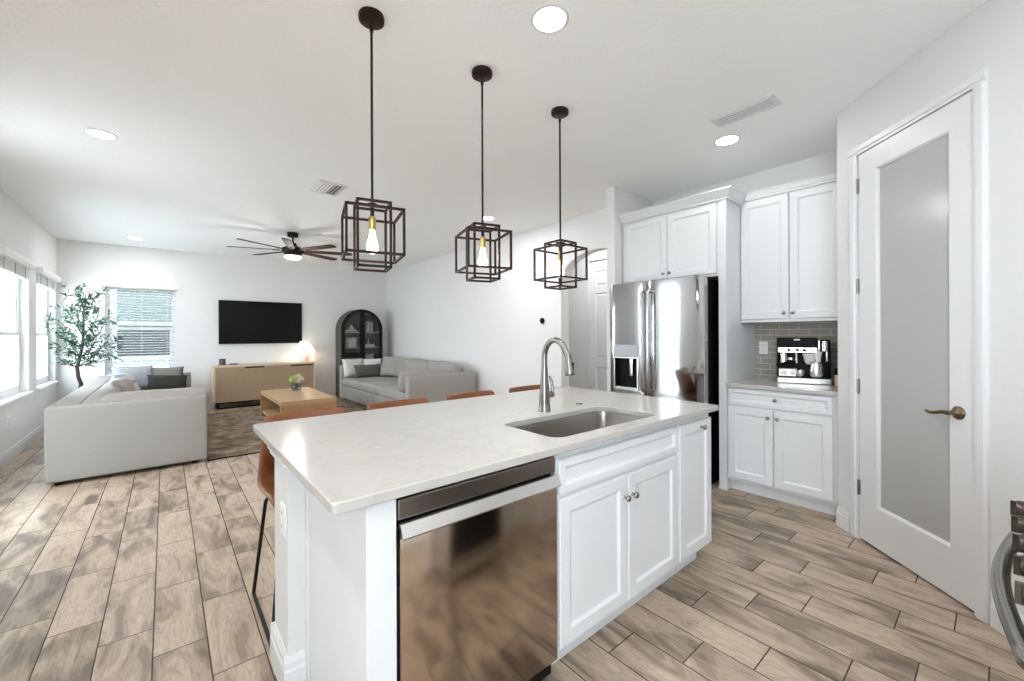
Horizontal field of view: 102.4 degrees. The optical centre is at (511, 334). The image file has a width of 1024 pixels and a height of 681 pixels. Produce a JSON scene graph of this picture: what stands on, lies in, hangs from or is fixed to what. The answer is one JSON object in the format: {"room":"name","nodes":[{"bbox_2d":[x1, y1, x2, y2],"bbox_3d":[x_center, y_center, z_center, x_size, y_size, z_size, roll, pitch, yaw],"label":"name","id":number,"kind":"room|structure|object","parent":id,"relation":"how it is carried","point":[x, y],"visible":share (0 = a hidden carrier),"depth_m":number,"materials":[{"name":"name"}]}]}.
{"room":"kitchen","nodes":[
{"label":"kitchen","id":0,"kind":"room"},
{"bbox_2d":[0,188,56,453],"bbox_3d":[-2.946,-0.084,1.409,0.120,2.845,13.250,0,0,-40],"label":"wall","id":1,"kind":"structure","parent":0,"point":[20,232],"depth_m":5.08,"materials":[{"name":"beige paint"}]},
{"bbox_2d":[6,416,8,427],"bbox_3d":[-5.357,0.928,4.376,0.008,0.116,0.072,0,0,-40],"label":"power outlet","id":2,"kind":"object","parent":1,"relation":"attached to","point":[7,417],"visible":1,"depth_m":4.36,"materials":[{"name":"white plastic"}]},
{"bbox_2d":[0,275,33,407],"bbox_3d":[-5.583,-0.055,4.568,0.155,1.572,1.320,0,0,-40],"label":"window","id":3,"kind":"structure","parent":1,"relation":"in","point":[10,394],"depth_m":4.94,"materials":[{"name":"white plastic"}]},
{"bbox_2d":[0,246,36,347],"bbox_3d":[-5.546,-0.364,4.600,0.110,1.055,1.330,0,0,-40],"label":"window blind","id":4,"kind":"object","parent":3,"relation":"attached to","point":[6,266],"visible":1,"depth_m":4.54,"materials":[{"name":"white plastic"}]},
{"bbox_2d":[0,423,43,468],"bbox_3d":[-3.936,1.275,2.695,0.016,0.135,9.700,0,0,-40],"label":"baseboard","id":5,"kind":"structure","parent":1,"relation":"attached to","point":[18,447],"depth_m":4.71,"materials":[{"name":"white paint"}]},
{"bbox_2d":[36,288,58,390],"bbox_3d":[-6.627,-0.051,5.807,0.155,1.572,1.240,0,0,-40],"label":"window","id":6,"kind":"structure","parent":1,"relation":"in","point":[42,381],"depth_m":6.15,"materials":[{"name":"white plastic"}]},
{"bbox_2d":[36,267,60,345],"bbox_3d":[-6.589,-0.359,5.839,0.110,1.055,1.250,0,0,-40],"label":"window blind","id":7,"kind":"object","parent":6,"relation":"attached to","point":[41,281],"visible":0.89,"depth_m":5.74,"materials":[{"name":"white plastic"}]},
{"bbox_2d":[57,239,387,400],"bbox_3d":[-4.247,-0.079,8.857,7.486,2.845,0.120,0,0,-40],"label":"wall","id":8,"kind":"structure","parent":0,"point":[325,293],"depth_m":7.65,"materials":[{"name":"beige paint"}]},
{"bbox_2d":[61,279,66,286],"bbox_3d":[-6.999,-0.805,6.427,0.060,0.130,0.055,0,0,-40],"label":"sensor","id":9,"kind":"object","parent":8,"relation":"attached to","point":[63,281],"visible":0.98,"depth_m":6.43,"materials":[{"name":"white plastic"}]},
{"bbox_2d":[105,287,175,374],"bbox_3d":[-6.349,-0.042,7.066,0.960,1.532,0.150,0,0,-40],"label":"window","id":10,"kind":"structure","parent":8,"relation":"in","point":[166,301],"depth_m":7.10,"materials":[{"name":"white plastic"}]},
{"bbox_2d":[101,282,178,375],"bbox_3d":[-6.317,-0.088,7.028,0.980,1.530,0.122,0,0,-40],"label":"window blind","id":11,"kind":"object","parent":10,"relation":"attached to","point":[103,284],"visible":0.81,"depth_m":7.03,"materials":[{"name":"white plastic"}]},
{"bbox_2d":[219,300,301,343],"bbox_3d":[-4.941,-0.239,8.156,1.420,0.826,0.056,0,0,-40],"label":"television","id":12,"kind":"object","parent":8,"relation":"attached to","point":[240,322],"visible":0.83,"depth_m":8.10,"materials":[{"name":"black plastic"}]},
{"bbox_2d":[212,389,335,406],"bbox_3d":[-5.014,1.279,8.117,5.351,0.135,0.016,0,0,-40],"label":"baseboard","id":13,"kind":"structure","parent":8,"relation":"attached to","point":[330,392],"depth_m":8.04,"materials":[{"name":"white paint"}]},
{"bbox_2d":[274,458,305,655],"bbox_3d":[-0.101,0.894,2.275,2.088,0.866,0.235,0,0,-40],"label":"wall","id":14,"kind":"structure","parent":0,"point":[290,617],"depth_m":1.54,"materials":[{"name":"white paint"}]},
{"bbox_2d":[267,446,286,466],"bbox_3d":[-0.111,0.463,2.268,2.112,0.039,0.265,0,0,-40],"label":"trim","id":15,"kind":"structure","parent":14,"relation":"attached to","point":[282,464],"depth_m":1.56,"materials":[{"name":"white paint"}]},
{"bbox_2d":[280,501,285,537],"bbox_3d":[-0.867,0.698,1.558,0.008,0.116,0.072,0,0,-40],"label":"power outlet","id":16,"kind":"object","parent":14,"relation":"attached to","point":[282,505],"visible":1,"depth_m":1.54,"materials":[{"name":"white plastic"}]},
{"bbox_2d":[270,621,305,680],"bbox_3d":[-0.105,1.252,2.270,2.104,0.150,0.267,0,0,-40],"label":"baseboard","id":17,"kind":"structure","parent":14,"relation":"attached to","point":[292,667],"depth_m":1.54,"materials":[{"name":"white paint"}]},
{"bbox_2d":[0,0,985,270],"bbox_3d":[-0.101,-1.568,3.810,7.636,0.100,13.250,0,0,-40],"label":"ceiling","id":18,"kind":"structure","parent":0,"point":[224,116],"depth_m":2.72,"materials":[{"name":"paint"}]},
{"bbox_2d":[83,128,117,139],"bbox_3d":[-3.085,-1.503,3.091,0.184,0.007,0.184,0,0,-40],"label":"recessed light","id":19,"kind":"object","parent":18,"relation":"in","point":[98,133],"visible":1,"depth_m":3.09,"materials":[{"name":"white paint"}]},
{"bbox_2d":[87,130,114,138],"bbox_3d":[-3.085,-1.504,3.091,0.152,0.002,0.152,0,0,-40],"label":"diffuser","id":20,"kind":"object","parent":19,"relation":"attached to","point":[101,134],"depth_m":3.09,"materials":[{"name":"white plastic"}]},
{"bbox_2d":[227,232,351,260],"bbox_3d":[-3.244,-1.310,6.097,1.576,0.390,1.576,0,0,-40],"label":"ceiling fan","id":21,"kind":"object","parent":18,"relation":"hanging from","point":[291,251],"visible":1,"depth_m":6.01,"materials":[{"name":"black metal"}]},
{"bbox_2d":[309,179,347,195],"bbox_3d":[-1.892,-1.502,4.242,0.280,0.017,0.380,0,0,-40],"label":"ceiling vent","id":22,"kind":"object","parent":18,"relation":"in","point":[321,186],"visible":1,"depth_m":4.22,"materials":[{"name":"white metal"}]},
{"bbox_2d":[341,6,405,272],"bbox_3d":[-0.666,-0.913,1.959,0.259,1.206,0.259,0,0,-26],"label":"pendant lantern","id":23,"kind":"object","parent":18,"relation":"hanging from","point":[371,18],"visible":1,"depth_m":1.95,"materials":[{"name":"brown metal"}]},
{"bbox_2d":[369,207,375,229],"bbox_3d":[-0.665,-0.557,1.959,0.033,0.118,0.033,0,0,-40],"label":"socket","id":24,"kind":"object","parent":23,"relation":"attached to","point":[372,220],"depth_m":1.95,"materials":[{"name":"gold metal"}]},
{"bbox_2d":[455,65,511,282],"bbox_3d":[-0.170,-0.915,2.376,0.259,1.206,0.259,0,0,-23],"label":"pendant lantern","id":25,"kind":"object","parent":18,"relation":"hanging from","point":[480,73],"visible":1,"depth_m":2.36,"materials":[{"name":"brown metal"}]},
{"bbox_2d":[480,230,485,247],"bbox_3d":[-0.169,-0.559,2.376,0.033,0.118,0.033,0,0,-40],"label":"socket","id":26,"kind":"object","parent":25,"relation":"attached to","point":[482,239],"depth_m":2.36,"materials":[{"name":"gold metal"}]},
{"bbox_2d":[481,216,494,219],"bbox_3d":[-0.313,-1.514,5.357,0.184,0.007,0.184,0,0,-40],"label":"recessed light","id":27,"kind":"object","parent":18,"relation":"in","point":[485,217],"visible":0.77,"depth_m":5.36,"materials":[{"name":"white paint"}]},
{"bbox_2d":[531,4,568,33],"bbox_3d":[0.182,-1.516,1.982,0.184,0.007,0.184,0,0,-40],"label":"recessed light","id":28,"kind":"object","parent":18,"relation":"in","point":[548,18],"visible":1,"depth_m":1.98,"materials":[{"name":"white paint"}]},
{"bbox_2d":[534,7,565,30],"bbox_3d":[0.182,-1.517,1.982,0.152,0.002,0.152,0,0,-40],"label":"diffuser","id":29,"kind":"object","parent":28,"relation":"attached to","point":[545,18],"depth_m":1.97,"materials":[{"name":"white plastic"}]},
{"bbox_2d":[533,106,587,289],"bbox_3d":[0.327,-0.917,2.795,0.259,1.206,0.259,0,0,-40],"label":"pendant lantern","id":30,"kind":"object","parent":18,"relation":"hanging from","point":[559,112],"visible":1,"depth_m":2.78,"materials":[{"name":"black metal"}]},
{"bbox_2d":[714,134,739,145],"bbox_3d":[1.685,-1.522,3.227,0.184,0.007,0.184,0,0,-40],"label":"recessed light","id":31,"kind":"object","parent":18,"relation":"in","point":[732,138],"visible":1,"depth_m":3.23,"materials":[{"name":"white paint"}]},
{"bbox_2d":[716,136,737,144],"bbox_3d":[1.685,-1.523,3.227,0.152,0.002,0.152,0,0,-40],"label":"diffuser","id":32,"kind":"object","parent":31,"relation":"attached to","point":[724,140],"depth_m":3.23,"materials":[{"name":"white plastic"}]},
{"bbox_2d":[708,93,782,127],"bbox_3d":[1.585,-1.519,2.814,0.190,0.012,0.405,0,0,-40],"label":"ceiling vent","id":33,"kind":"object","parent":18,"relation":"in","point":[769,101],"visible":1,"depth_m":2.78,"materials":[{"name":"white metal"}]},
{"bbox_2d":[387,208,606,394],"bbox_3d":[-0.731,-0.093,7.294,0.150,2.845,6.800,0,0,-40],"label":"wall","id":34,"kind":"structure","parent":0,"point":[494,330],"depth_m":6.62,"materials":[{"name":"beige paint"}]},
{"bbox_2d":[540,317,545,324],"bbox_3d":[0.425,-0.195,5.784,0.028,0.108,0.108,0,0,-40],"label":"thermostat","id":35,"kind":"object","parent":34,"relation":"attached to","point":[542,320],"visible":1,"depth_m":5.76,"materials":[{"name":"black plastic"}]},
{"bbox_2d":[0,396,1023,680],"bbox_3d":[-0.089,1.377,3.810,7.636,0.100,13.250,0,0,-40],"label":"floor","id":36,"kind":"structure","parent":0,"point":[147,574],"depth_m":2.06,"materials":[{"name":"beige wood"}]},
{"bbox_2d":[44,283,124,387],"bbox_3d":[-6.376,0.280,6.222,0.791,2.144,0.978,0,0,-40],"label":"tree","id":37,"kind":"object","parent":36,"relation":"on","point":[72,343],"visible":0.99,"depth_m":6.25,"materials":[{"name":"green plant"}]},
{"bbox_2d":[44,372,211,485],"bbox_3d":[-4.790,0.954,5.363,1.203,0.784,3.668,0,0,-40],"label":"sofa","id":38,"kind":"object","parent":36,"relation":"on","point":[97,429],"visible":0.91,"depth_m":3.94,"materials":[{"name":"grey fabric"}]},
{"bbox_2d":[81,388,118,403],"bbox_3d":[-4.287,0.750,4.305,0.285,0.317,1.130,0,0,-40],"label":"cushion","id":39,"kind":"object","parent":38,"relation":"on","point":[107,394],"depth_m":4.00,"materials":[{"name":"grey fabric"}]},
{"bbox_2d":[98,381,121,391],"bbox_3d":[-5.019,0.752,5.171,0.282,0.315,1.129,0,0,-40],"label":"cushion","id":40,"kind":"object","parent":38,"relation":"on","point":[103,385],"depth_m":4.89,"materials":[{"name":"grey fabric"}]},
{"bbox_2d":[109,377,135,391],"bbox_3d":[-4.773,0.704,5.073,0.239,0.334,0.440,0,0,-34],"label":"throw pillow","id":41,"kind":"object","parent":38,"relation":"on","point":[124,384],"visible":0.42,"depth_m":4.95,"materials":[{"name":"grey fabric"}]},
{"bbox_2d":[110,372,140,390],"bbox_3d":[-5.178,0.694,5.526,0.247,0.357,0.460,0,0,-28],"label":"throw pillow","id":42,"kind":"object","parent":38,"relation":"on","point":[127,375],"visible":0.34,"depth_m":5.52,"materials":[{"name":"fabric"}]},
{"bbox_2d":[111,365,151,389],"bbox_3d":[-5.893,0.686,6.417,0.224,0.388,0.500,0,0,30],"label":"throw pillow","id":43,"kind":"object","parent":38,"relation":"on","point":[140,373],"visible":0.38,"depth_m":6.41,"materials":[{"name":"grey fabric"}]},
{"bbox_2d":[100,387,211,414],"bbox_3d":[-3.622,0.731,4.224,0.883,0.348,0.239,0,0,-40],"label":"cushion","id":44,"kind":"object","parent":38,"relation":"on","point":[190,391],"depth_m":4.16,"materials":[{"name":"grey fabric"}]},
{"bbox_2d":[146,375,187,389],"bbox_3d":[-5.410,0.755,6.466,0.185,0.280,0.520,0,0,43],"label":"lumbar pillow","id":45,"kind":"object","parent":38,"relation":"on","point":[154,381],"visible":0.9,"depth_m":6.41,"materials":[{"name":"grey fabric"}]},
{"bbox_2d":[152,366,183,374],"bbox_3d":[-5.639,0.705,6.731,0.442,0.349,0.198,0,0,-39],"label":"throw pillow","id":46,"kind":"object","parent":38,"relation":"on","point":[172,370],"visible":0.39,"depth_m":6.71,"materials":[{"name":"beige fabric"}]},
{"bbox_2d":[211,361,314,409],"bbox_3d":[-4.791,0.951,8.015,1.700,0.790,0.402,0,0,-40],"label":"sideboard","id":47,"kind":"object","parent":36,"relation":"on","point":[245,382],"visible":0.76,"depth_m":7.70,"materials":[{"name":"brown wood"}]},
{"bbox_2d":[219,359,225,364],"bbox_3d":[-5.312,0.500,7.553,0.104,0.115,0.104,0,0,-40],"label":"candle jar","id":48,"kind":"object","parent":47,"relation":"on","point":[221,361],"visible":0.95,"depth_m":7.51,"materials":[{"name":"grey glass"}]},
{"bbox_2d":[294,341,314,361],"bbox_3d":[-4.262,0.344,8.463,0.396,0.420,0.396,0,0,-40],"label":"table lamp","id":49,"kind":"object","parent":47,"relation":"on","point":[305,347],"visible":1,"depth_m":8.38,"materials":[{"name":"fabric"}]},
{"bbox_2d":[207,400,366,460],"bbox_3d":[-3.336,1.334,6.364,2.410,0.011,3.214,0,0,-40],"label":"area rug","id":50,"kind":"object","parent":36,"relation":"on","point":[229,434],"visible":0.38,"depth_m":5.61,"materials":[{"name":"brown carpet"}]},
{"bbox_2d":[261,387,335,415],"bbox_3d":[-3.367,1.125,6.430,0.725,0.410,1.560,0,0,-40],"label":"coffee table","id":51,"kind":"object","parent":50,"relation":"on","point":[277,401],"visible":0.7,"depth_m":6.11,"materials":[{"name":"brown wood"}]},
{"bbox_2d":[263,409,279,415],"bbox_3d":[-3.367,1.260,6.430,0.685,0.040,1.440,0,0,-40],"label":"shelf","id":52,"kind":"object","parent":51,"relation":"attached to","point":[266,412],"depth_m":6.66,"materials":[{"name":"brown wood"}]},
{"bbox_2d":[288,374,303,388],"bbox_3d":[-3.543,0.783,6.764,0.243,0.275,0.246,0,0,-8],"label":"flower vase","id":53,"kind":"object","parent":51,"relation":"on","point":[296,378],"visible":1,"depth_m":6.73,"materials":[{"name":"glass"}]},
{"bbox_2d":[252,407,346,646],"bbox_3d":[-0.980,0.872,2.076,0.506,0.918,0.498,0,0,-40],"label":"counter stool","id":54,"kind":"object","parent":36,"relation":"on","point":[266,470],"visible":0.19,"depth_m":2.04,"materials":[{"name":"leather"}]},
{"bbox_2d":[305,487,396,680],"bbox_3d":[-0.549,0.887,1.349,0.092,0.884,0.600,0,0,-40],"label":"end panel","id":55,"kind":"object","parent":36,"relation":"on","point":[351,606],"visible":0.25,"depth_m":1.18,"materials":[{"name":"white paint"}]},
{"bbox_2d":[335,309,382,396],"bbox_3d":[-3.399,0.390,9.193,0.910,1.900,0.416,0,0,-40],"label":"tall cabinet","id":56,"kind":"object","parent":36,"relation":"on","point":[357,318],"visible":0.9,"depth_m":9.20,"materials":[{"name":"black wood"}]},
{"bbox_2d":[345,347,378,348],"bbox_3d":[-3.419,0.291,9.216,0.846,0.022,0.324,0,0,-40],"label":"shelf","id":57,"kind":"object","parent":56,"relation":"attached to","point":[350,347],"depth_m":9.20,"materials":[{"name":"black wood"}]},
{"bbox_2d":[365,321,368,331],"bbox_3d":[-3.269,-0.181,9.282,0.038,0.240,0.150,0,0,-40],"label":"book","id":58,"kind":"object","parent":56,"relation":"on","point":[366,322],"visible":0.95,"depth_m":9.24,"materials":[{"name":"white paper"}]},
{"bbox_2d":[365,354,373,358],"bbox_3d":[-3.235,0.514,9.301,0.180,0.149,0.150,0,0,-40],"label":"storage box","id":59,"kind":"object","parent":56,"relation":"on","point":[367,356],"visible":0.58,"depth_m":9.24,"materials":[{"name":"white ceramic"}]},
{"bbox_2d":[367,398,429,409],"bbox_3d":[-0.574,0.871,2.417,0.506,0.918,0.498,0,0,-40],"label":"counter stool","id":60,"kind":"object","parent":36,"relation":"on","point":[404,402],"visible":0.09,"depth_m":2.58,"materials":[{"name":"brown leather"}]},
{"bbox_2d":[339,356,475,405],"bbox_3d":[-2.109,0.897,7.699,1.292,0.876,3.188,0,0,-40],"label":"sofa","id":61,"kind":"object","parent":36,"relation":"on","point":[434,381],"visible":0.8,"depth_m":6.82,"materials":[{"name":"grey fabric"}]},
{"bbox_2d":[342,358,362,377],"bbox_3d":[-3.271,0.682,8.503,0.217,0.375,0.462,0,0,41],"label":"throw pillow","id":62,"kind":"object","parent":61,"relation":"on","point":[348,364],"visible":0.63,"depth_m":8.38,"materials":[{"name":"beige fabric"}]},
{"bbox_2d":[354,364,379,377],"bbox_3d":[-2.932,0.737,8.389,0.563,0.254,0.185,0,0,-44],"label":"lumbar pillow","id":63,"kind":"object","parent":61,"relation":"on","point":[360,370],"visible":1,"depth_m":8.31,"materials":[{"name":"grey fabric"}]},
{"bbox_2d":[342,376,398,389],"bbox_3d":[-2.792,0.963,8.395,1.045,0.204,0.980,0,0,-40],"label":"seat cushion","id":64,"kind":"object","parent":61,"relation":"on","point":[348,383],"depth_m":8.14,"materials":[{"name":"grey fabric"}]},
{"bbox_2d":[363,358,380,369],"bbox_3d":[-2.975,0.689,8.767,0.402,0.359,0.199,0,0,-30],"label":"throw pillow","id":65,"kind":"object","parent":61,"relation":"on","point":[365,361],"visible":0.36,"depth_m":8.72,"materials":[{"name":"white fabric"}]},
{"bbox_2d":[359,379,397,395],"bbox_3d":[-2.167,0.960,7.649,1.042,0.204,0.978,0,0,-40],"label":"seat cushion","id":66,"kind":"object","parent":61,"relation":"on","point":[367,388],"depth_m":7.38,"materials":[{"name":"grey fabric"}]},
{"bbox_2d":[380,356,401,376],"bbox_3d":[-2.514,0.655,8.522,0.440,0.414,0.244,0,0,18],"label":"throw pillow","id":67,"kind":"object","parent":61,"relation":"on","point":[388,363],"visible":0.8,"depth_m":8.45,"materials":[{"name":"grey fabric"}]},
{"bbox_2d":[380,385,404,399],"bbox_3d":[-1.541,0.958,6.905,1.042,0.204,0.978,0,0,-40],"label":"seat cushion","id":68,"kind":"object","parent":61,"relation":"on","point":[391,392],"depth_m":6.63,"materials":[{"name":"grey fabric"}]},
{"bbox_2d":[389,356,406,377],"bbox_3d":[-2.451,0.684,8.682,0.302,0.438,0.968,0,0,-40],"label":"cushion","id":69,"kind":"object","parent":61,"relation":"on","point":[399,362],"depth_m":8.33,"materials":[{"name":"grey fabric"}]},
{"bbox_2d":[402,358,429,371],"bbox_3d":[-1.825,0.683,7.933,0.301,0.452,0.964,0,0,-40],"label":"cushion","id":70,"kind":"object","parent":61,"relation":"on","point":[409,364],"depth_m":7.83,"materials":[{"name":"grey fabric"}]},
{"bbox_2d":[398,369,449,392],"bbox_3d":[-1.373,0.721,6.510,0.886,0.349,0.242,0,0,-40],"label":"sofa armrest","id":71,"kind":"object","parent":61,"relation":"on","point":[402,381],"depth_m":6.30,"materials":[{"name":"grey fabric"}]},
{"bbox_2d":[426,361,462,372],"bbox_3d":[-1.200,0.678,7.193,0.296,0.438,0.964,0,0,-40],"label":"cushion","id":72,"kind":"object","parent":61,"relation":"on","point":[453,367],"depth_m":6.98,"materials":[{"name":"grey fabric"}]},
{"bbox_2d":[446,390,494,400],"bbox_3d":[-0.161,0.869,2.765,0.506,0.918,0.498,0,0,-40],"label":"counter stool","id":73,"kind":"object","parent":36,"relation":"on","point":[487,392],"visible":0.07,"depth_m":2.93,"materials":[{"name":"brown leather"}]},
{"bbox_2d":[396,456,560,680],"bbox_3d":[-0.248,0.895,1.566,0.638,0.866,0.600,0,0,-40],"label":"dishwasher","id":74,"kind":"object","parent":36,"relation":"on","point":[476,557],"visible":0.65,"depth_m":1.33,"materials":[{"name":"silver metal"}]},
{"bbox_2d":[509,384,539,392],"bbox_3d":[0.259,0.867,3.119,0.506,0.918,0.498,0,0,-40],"label":"counter stool","id":75,"kind":"object","parent":36,"relation":"on","point":[529,387],"visible":0.07,"depth_m":3.26,"materials":[{"name":"brown leather"}]},
{"bbox_2d":[550,422,677,664],"bbox_3d":[0.349,0.883,2.065,0.911,0.884,0.607,0,0,-40],"label":"base cabinet","id":76,"kind":"object","parent":36,"relation":"on","point":[617,499],"visible":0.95,"depth_m":1.80,"materials":[{"name":"white paint"}]},
{"bbox_2d":[253,386,718,514],"bbox_3d":[-0.003,0.428,2.154,2.146,0.030,1.198,0,0,-40],"label":"countertop","id":77,"kind":"structure","parent":76,"relation":"on","point":[350,461],"depth_m":1.65,"materials":[{"name":"white stone"}]},
{"bbox_2d":[538,337,574,411],"bbox_3d":[0.246,0.212,2.165,0.106,0.400,0.240,0,0,-40],"label":"faucet","id":78,"kind":"object","parent":77,"relation":"on","point":[545,394],"visible":1,"depth_m":2.19,"materials":[{"name":"silver metal"}]},
{"bbox_2d":[514,411,642,436],"bbox_3d":[0.348,0.552,2.011,0.790,0.219,0.400,0,0,-40],"label":"sink","id":79,"kind":"object","parent":77,"relation":"in","point":[572,425],"visible":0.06,"depth_m":2.24,"materials":[{"name":"silver metal"}]},
{"bbox_2d":[610,275,718,483],"bbox_3d":[1.564,0.410,4.029,0.860,1.820,0.950,0,0,-40],"label":"refrigerator","id":80,"kind":"object","parent":36,"relation":"on","point":[664,333],"visible":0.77,"depth_m":3.66,"materials":[{"name":"silver metal"}]},
{"bbox_2d":[665,413,710,580],"bbox_3d":[0.844,0.881,2.481,0.377,0.884,0.607,0,0,-40],"label":"base cabinet","id":81,"kind":"object","parent":36,"relation":"on","point":[694,433],"visible":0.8,"depth_m":2.28,"materials":[{"name":"white paint"}]},
{"bbox_2d":[718,199,754,489],"bbox_3d":[2.034,0.084,3.717,0.636,2.470,0.071,0,0,-40],"label":"end panel","id":82,"kind":"object","parent":36,"relation":"on","point":[736,338],"visible":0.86,"depth_m":3.55,"materials":[{"name":"white paint"}]},
{"bbox_2d":[728,386,837,515],"bbox_3d":[2.297,0.875,3.390,0.660,0.884,0.769,0,0,-40],"label":"base cabinet","id":83,"kind":"object","parent":36,"relation":"on","point":[783,446],"visible":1,"depth_m":3.18,"materials":[{"name":"white paint"}]},
{"bbox_2d":[726,377,837,395],"bbox_3d":[2.299,0.418,3.392,0.654,0.030,0.769,0,0,-40],"label":"countertop","id":84,"kind":"structure","parent":83,"relation":"on","point":[753,383],"depth_m":3.26,"materials":[{"name":"white stone"}]},
{"bbox_2d":[776,337,831,384],"bbox_3d":[2.430,0.213,3.444,0.373,0.379,0.221,0,0,32],"label":"coffee machine","id":85,"kind":"object","parent":84,"relation":"on","point":[800,360],"visible":1,"depth_m":3.39,"materials":[{"name":"black plastic"}]},
{"bbox_2d":[796,370,804,376],"bbox_3d":[2.384,0.323,3.406,0.061,0.057,0.032,0,0,32],"label":"cup","id":86,"kind":"object","parent":85,"relation":"on","point":[799,373],"depth_m":3.39,"materials":[{"name":"silver metal"}]},
{"bbox_2d":[777,376,831,384],"bbox_3d":[2.414,0.379,3.412,0.366,0.046,0.094,0,0,32],"label":"drip tray","id":87,"kind":"object","parent":85,"relation":"on","point":[821,380],"depth_m":3.37,"materials":[{"name":"silver metal"}]},
{"bbox_2d":[802,353,815,363],"bbox_3d":[2.447,0.199,3.385,0.101,0.088,0.053,0,0,32],"label":"basket","id":88,"kind":"object","parent":85,"relation":"on","point":[807,358],"depth_m":3.37,"materials":[{"name":"silver metal"}]},
{"bbox_2d":[834,368,837,385],"bbox_3d":[2.580,0.334,3.217,0.100,0.136,0.100,0,0,-40],"label":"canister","id":89,"kind":"object","parent":84,"relation":"on","point":[835,369],"visible":0.31,"depth_m":3.21,"materials":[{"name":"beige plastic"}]},
{"bbox_2d":[991,500,1023,669],"bbox_3d":[1.310,0.824,0.621,0.768,0.895,0.766,0,0,-40],"label":"range","id":90,"kind":"object","parent":36,"relation":"on","point":[1006,556],"visible":1,"depth_m":0.83,"materials":[{"name":"silver metal"}]},
{"bbox_2d":[569,250,606,387],"bbox_3d":[0.356,-0.097,8.209,0.980,2.845,6.800,0,0,-40],"label":"wall","id":91,"kind":"structure","parent":0,"point":[576,295],"depth_m":6.60,"materials":[{"name":"beige paint"}]},
{"bbox_2d":[585,254,606,388],"bbox_3d":[1.456,0.056,6.128,0.018,2.530,0.930,0,0,-40],"label":"trim","id":92,"kind":"structure","parent":91,"relation":"attached to","point":[604,256],"depth_m":6.44,"materials":[{"name":"white paint"}]},
{"bbox_2d":[590,260,606,390],"bbox_3d":[1.450,0.093,6.123,0.113,2.440,0.760,0,0,-40],"label":"door","id":93,"kind":"structure","parent":91,"relation":"in","point":[598,269],"depth_m":6.31,"materials":[{"name":"white paint"}]},
{"bbox_2d":[606,187,653,390],"bbox_3d":[2.045,-0.104,5.128,2.665,2.845,0.099,0,0,-40],"label":"wall","id":94,"kind":"structure","parent":0,"point":[619,201],"depth_m":4.29,"materials":[{"name":"beige paint"}]},
{"bbox_2d":[654,151,836,205],"bbox_3d":[2.297,-0.105,3.994,0.120,2.845,1.950,0,0,-40],"label":"wall","id":95,"kind":"structure","parent":0,"point":[824,163],"depth_m":3.75,"materials":[{"name":"beige paint"}]},
{"bbox_2d":[618,185,755,283],"bbox_3d":[1.716,-0.874,4.054,0.683,0.727,1.107,0,0,-40],"label":"upper cabinet","id":96,"kind":"object","parent":95,"relation":"attached to","point":[677,238],"visible":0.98,"depth_m":3.84,"materials":[{"name":"white paint"}]},
{"bbox_2d":[759,342,767,353],"bbox_3d":[2.340,0.122,3.833,0.008,0.116,0.072,0,0,-40],"label":"power outlet","id":97,"kind":"object","parent":95,"relation":"attached to","point":[763,346],"visible":1,"depth_m":3.83,"materials":[{"name":"white plastic"}]},
{"bbox_2d":[741,171,837,322],"bbox_3d":[2.404,-0.676,3.485,0.365,1.138,0.769,0,0,-40],"label":"upper cabinet","id":98,"kind":"object","parent":95,"relation":"attached to","point":[789,239],"visible":0.89,"depth_m":3.38,"materials":[{"name":"white paint"}]},
{"bbox_2d":[755,321,837,382],"bbox_3d":[2.546,0.129,3.600,0.008,0.546,0.771,0,0,-40],"label":"backsplash","id":99,"kind":"structure","parent":95,"relation":"attached to","point":[765,364],"depth_m":3.72,"materials":[{"name":"grey tile"}]},
{"bbox_2d":[837,0,1023,613],"bbox_3d":[2.265,-0.105,2.265,0.120,2.845,1.170,0,0,5],"label":"wall","id":100,"kind":"structure","parent":0,"point":[991,36],"depth_m":1.85,"materials":[{"name":"white paint"}]},
{"bbox_2d":[856,91,973,610],"bbox_3d":[2.195,0.077,2.304,0.096,2.458,0.739,0,0,5],"label":"door","id":101,"kind":"structure","parent":100,"relation":"in","point":[914,285],"depth_m":2.24,"materials":[{"name":"white paint"}]},
{"bbox_2d":[848,67,990,623],"bbox_3d":[2.200,0.049,2.299,0.018,2.537,0.853,0,0,5],"label":"trim","id":102,"kind":"structure","parent":100,"relation":"attached to","point":[978,82],"depth_m":1.91,"materials":[{"name":"white paint"}]},
{"bbox_2d":[836,505,1023,636],"bbox_3d":[2.203,1.250,2.271,0.016,0.135,1.170,0,0,5],"label":"baseboard","id":103,"kind":"structure","parent":100,"relation":"attached to","point":[842,515],"depth_m":1.86,"materials":[{"name":"white paint"}]},
{"label":"outside","id":104,"kind":"structure","parent":0,"visible":0},
{"bbox_3d":[-6.435,1.587,7.649,60.000,0.230,60.000,0,0,-40],"label":"ground","id":105,"kind":"structure","parent":104,"visible":0},
{"bbox_2d":[0,271,41,388],"bbox_3d":[-11.910,-1.316,11.808,15.800,5.620,7.600,0,0,-40],"label":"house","id":106,"kind":"structure","parent":105,"relation":"on","point":[5,279],"depth_m":8.63,"materials":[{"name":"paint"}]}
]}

